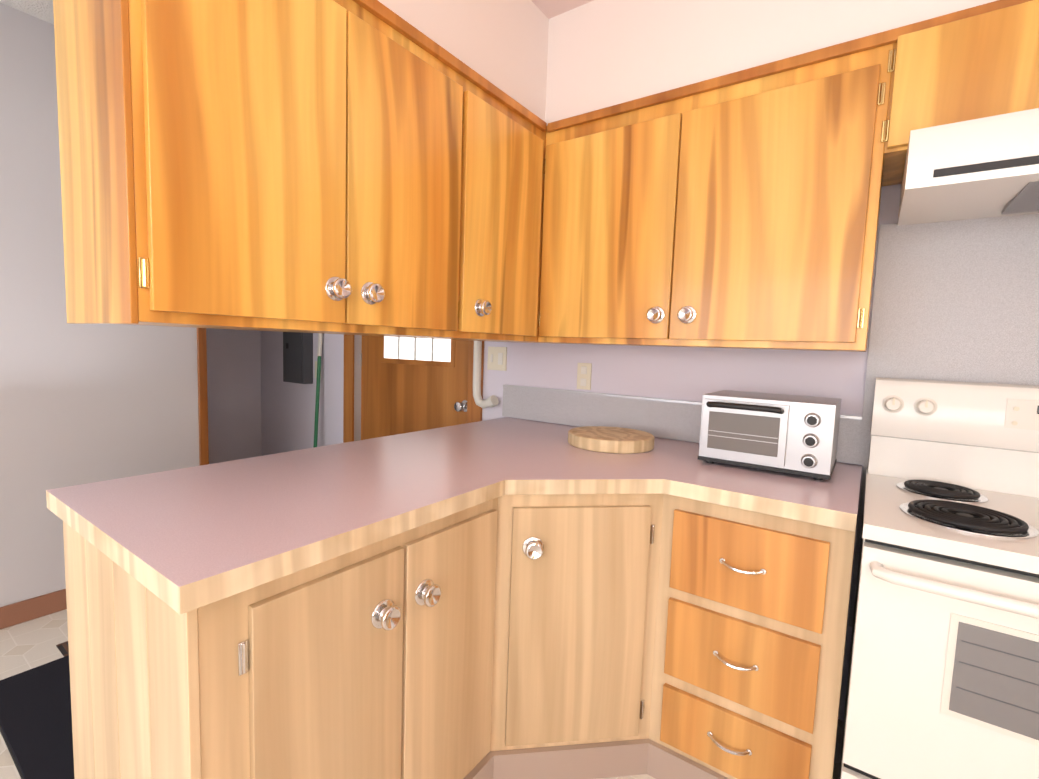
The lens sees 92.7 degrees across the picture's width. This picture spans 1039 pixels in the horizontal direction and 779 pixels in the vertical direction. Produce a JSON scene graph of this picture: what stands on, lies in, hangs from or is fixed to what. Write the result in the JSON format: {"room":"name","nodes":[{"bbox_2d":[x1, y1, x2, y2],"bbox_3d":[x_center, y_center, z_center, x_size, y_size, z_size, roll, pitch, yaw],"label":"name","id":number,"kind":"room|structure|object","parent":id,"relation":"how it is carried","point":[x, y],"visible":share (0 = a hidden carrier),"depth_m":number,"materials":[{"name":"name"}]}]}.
{"room":"kitchen","nodes":[
{"label":"kitchen","id":0,"kind":"room"},
{"bbox_2d":[0,3,198,606],"bbox_3d":[-3.312,-0.243,1.376,1.150,2.560,5.599,5,6,35],"label":"wall","id":1,"kind":"structure","parent":0,"point":[80,404],"depth_m":2.16,"materials":[{"name":"grey paint"}]},
{"bbox_2d":[0,589,66,628],"bbox_3d":[-3.123,1.049,0.806,0.012,0.095,4.740,5,6,35],"label":"baseboard","id":2,"kind":"structure","parent":1,"relation":"attached to","point":[30,609],"depth_m":2.18,"materials":[{"name":"brown wood"}]},
{"bbox_2d":[197,328,208,465],"bbox_3d":[-1.708,-0.098,2.667,0.031,2.160,0.042,5,6,35],"label":"door frame","id":3,"kind":"structure","parent":1,"relation":"attached to","point":[202,396],"depth_m":2.67,"materials":[{"name":"brown wood"}]},
{"bbox_2d":[206,328,261,463],"bbox_3d":[-2.335,-0.401,3.609,0.150,2.560,0.820,5,6,35],"label":"wall","id":4,"kind":"structure","parent":0,"point":[234,388],"depth_m":3.77,"materials":[{"name":"white paint"}]},
{"bbox_2d":[0,0,592,24],"bbox_3d":[-1.283,-1.371,-0.135,6.020,0.120,5.900,5,6,35],"label":"ceiling","id":5,"kind":"structure","parent":0,"point":[41,9],"depth_m":1.96,"materials":[{"name":"white paint"}]},
{"bbox_2d":[0,609,843,778],"bbox_3d":[-1.315,1.263,0.171,6.020,0.100,6.100,5,6,35],"label":"floor","id":6,"kind":"structure","parent":0,"point":[28,645],"depth_m":1.96,"materials":[{"name":"tile"}]},
{"bbox_2d":[0,655,74,778],"bbox_3d":[-1.088,1.051,2.061,0.955,0.009,1.450,5,6,35],"label":"door mat","id":7,"kind":"object","parent":6,"relation":"on","point":[36,720],"visible":0.08,"depth_m":1.60,"materials":[{"name":"black"}]},
{"bbox_2d":[56,641,68,656],"bbox_3d":[-1.746,1.032,2.080,0.118,0.004,0.270,5,6,35],"label":"floor vent","id":8,"kind":"object","parent":6,"relation":"in","point":[63,647],"visible":0.17,"depth_m":1.99,"materials":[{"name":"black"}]},
{"bbox_2d":[106,561,373,778],"bbox_3d":[-0.625,0.715,1.171,0.661,0.868,0.330,5,6,35],"label":"base cabinet","id":9,"kind":"object","parent":6,"relation":"on","point":[179,709],"depth_m":0.84,"materials":[{"name":"brown wood"}]},
{"bbox_2d":[46,417,861,778],"bbox_3d":[0.042,0.262,1.395,1.494,0.042,1.732,5,6,35],"label":"countertop","id":10,"kind":"structure","parent":9,"relation":"on","point":[500,598],"depth_m":1.29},
{"bbox_2d":[568,426,654,453],"bbox_3d":[0.344,0.186,1.874,0.320,0.045,0.320,5,6,35],"label":"cutting board","id":11,"kind":"object","parent":10,"relation":"on","point":[605,439],"visible":1,"depth_m":1.77,"materials":[{"name":"brown wood"}]},
{"bbox_2d":[698,390,840,479],"bbox_3d":[0.804,0.136,1.601,0.369,0.224,0.347,5,6,35],"label":"toaster oven","id":12,"kind":"object","parent":10,"relation":"on","point":[792,434],"visible":1,"depth_m":1.49,"materials":[{"name":"silver metal"}]},
{"bbox_2d":[313,333,322,447],"bbox_3d":[-1.386,0.260,3.364,0.260,1.352,0.173,5,6,35],"label":"broom","id":13,"kind":"object","parent":6,"relation":"on","point":[319,351],"visible":0.46,"depth_m":3.38,"materials":[{"name":"green"}]},
{"bbox_2d":[839,377,1038,778],"bbox_3d":[1.251,0.610,1.147,0.790,1.209,0.716,5,6,35],"label":"stove","id":14,"kind":"object","parent":6,"relation":"on","point":[943,678],"visible":1,"depth_m":1.08,"materials":[{"name":"white metal"}]},
{"bbox_2d":[378,0,549,121],"bbox_3d":[-1.492,-1.139,0.027,0.388,0.424,5.599,5,6,35],"label":"wall","id":15,"kind":"structure","parent":0,"point":[506,42],"depth_m":1.69,"materials":[{"name":"white paint"}]},
{"bbox_2d":[53,0,356,334],"bbox_3d":[-0.726,-0.572,1.165,0.423,0.844,0.445,5,6,35],"label":"upper cabinet","id":16,"kind":"object","parent":15,"relation":"attached to","point":[347,166],"depth_m":1.02,"materials":[{"name":"brown wood"}]},
{"bbox_2d":[357,0,472,339],"bbox_3d":[-0.473,-0.593,1.518,0.419,0.844,0.425,5,6,35],"label":"upper cabinet","id":17,"kind":"object","parent":15,"relation":"attached to","point":[415,97],"depth_m":1.39,"materials":[{"name":"brown wood"}]},
{"bbox_2d":[465,70,548,342],"bbox_3d":[-0.220,-0.615,1.874,0.419,0.844,0.450,5,6,35],"label":"upper cabinet","id":18,"kind":"object","parent":15,"relation":"attached to","point":[509,154],"depth_m":1.75,"materials":[{"name":"brown wood"}]},
{"bbox_2d":[260,184,900,720],"bbox_3d":[0.334,-0.199,2.313,6.020,2.560,0.140,5,6,35],"label":"wall","id":19,"kind":"structure","parent":0,"point":[662,372],"depth_m":2.15,"materials":[{"name":"white paint"}]},
{"bbox_2d":[283,332,312,383],"bbox_3d":[-1.580,-0.378,3.526,0.260,0.660,0.081,5,6,35],"label":"electrical panel","id":20,"kind":"object","parent":19,"relation":"attached to","point":[297,357],"visible":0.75,"depth_m":3.48,"materials":[{"name":"grey metal"}]},
{"bbox_2d":[315,361,320,378],"bbox_3d":[-1.411,-0.136,3.463,0.065,0.120,0.013,5,6,35],"label":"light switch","id":21,"kind":"object","parent":19,"relation":"attached to","point":[316,370],"visible":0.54,"depth_m":3.47,"materials":[{"name":"beige plastic"}]},
{"bbox_2d":[343,335,483,442],"bbox_3d":[-0.637,-0.072,2.997,1.180,2.125,0.153,5,6,35],"label":"door frame","id":22,"kind":"structure","parent":19,"relation":"attached to","point":[352,398],"depth_m":3.25,"materials":[{"name":"brown wood"}]},
{"bbox_2d":[360,335,468,439],"bbox_3d":[-0.649,-0.030,2.989,1.005,2.030,0.111,5,6,35],"label":"back door","id":23,"kind":"structure","parent":19,"relation":"in","point":[408,385],"depth_m":3.01,"materials":[{"name":"brown wood"}]},
{"bbox_2d":[473,341,498,408],"bbox_3d":[-0.171,-0.237,2.535,0.170,0.676,0.054,6,7,41],"label":"conduit pipe","id":24,"kind":"object","parent":19,"relation":"attached to","point":[492,401],"visible":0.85,"depth_m":2.57,"materials":[{"name":"white plastic"}]},
{"bbox_2d":[487,346,506,370],"bbox_3d":[-0.117,-0.159,2.541,0.120,0.120,0.012,5,6,35],"label":"switch plate","id":25,"kind":"object","parent":19,"relation":"attached to","point":[497,358],"visible":1,"depth_m":2.54,"materials":[{"name":"beige plastic"}]},
{"bbox_2d":[577,363,591,389],"bbox_3d":[0.293,-0.060,2.256,0.070,0.120,0.010,5,6,35],"label":"outlet","id":26,"kind":"object","parent":19,"relation":"attached to","point":[584,370],"visible":1,"depth_m":2.25,"materials":[{"name":"beige plastic"}]},
{"bbox_2d":[541,86,684,346],"bbox_3d":[0.397,-0.600,1.948,0.541,0.844,0.337,5,6,35],"label":"upper cabinet","id":27,"kind":"object","parent":19,"relation":"attached to","point":[613,178],"depth_m":1.78,"materials":[{"name":"brown wood"}]},
{"bbox_2d":[502,213,1038,626],"bbox_3d":[1.263,0.152,1.573,3.298,1.350,0.020,5,6,35],"label":"backsplash","id":28,"kind":"structure","parent":19,"relation":"attached to","point":[957,300],"depth_m":1.54,"materials":[{"name":"grey laminate"}]},
{"bbox_2d":[669,27,900,351],"bbox_3d":[0.843,-0.558,1.633,0.554,0.844,0.337,5,6,35],"label":"upper cabinet","id":29,"kind":"object","parent":19,"relation":"attached to","point":[785,162],"depth_m":1.47,"materials":[{"name":"brown wood"}]},
{"bbox_2d":[889,0,1038,184],"bbox_3d":[1.244,-0.787,1.334,0.408,0.311,0.337,5,6,35],"label":"upper cabinet","id":30,"kind":"object","parent":19,"relation":"attached to","point":[981,61],"depth_m":1.23,"materials":[{"name":"brown wood"}]},
{"bbox_2d":[897,108,1038,225],"bbox_3d":[1.376,-0.532,1.153,0.770,0.147,0.504,5,6,35],"label":"range hood","id":31,"kind":"object","parent":30,"relation":"attached to","point":[986,167],"visible":1,"depth_m":1.14,"materials":[{"name":"white metal"}]},
{"bbox_2d":[546,0,996,124],"bbox_3d":[1.250,-1.146,1.326,2.580,0.404,0.309,5,6,35],"label":"wall","id":32,"kind":"structure","parent":0,"point":[593,55],"depth_m":1.64,"materials":[{"name":"white paint"}]}
]}

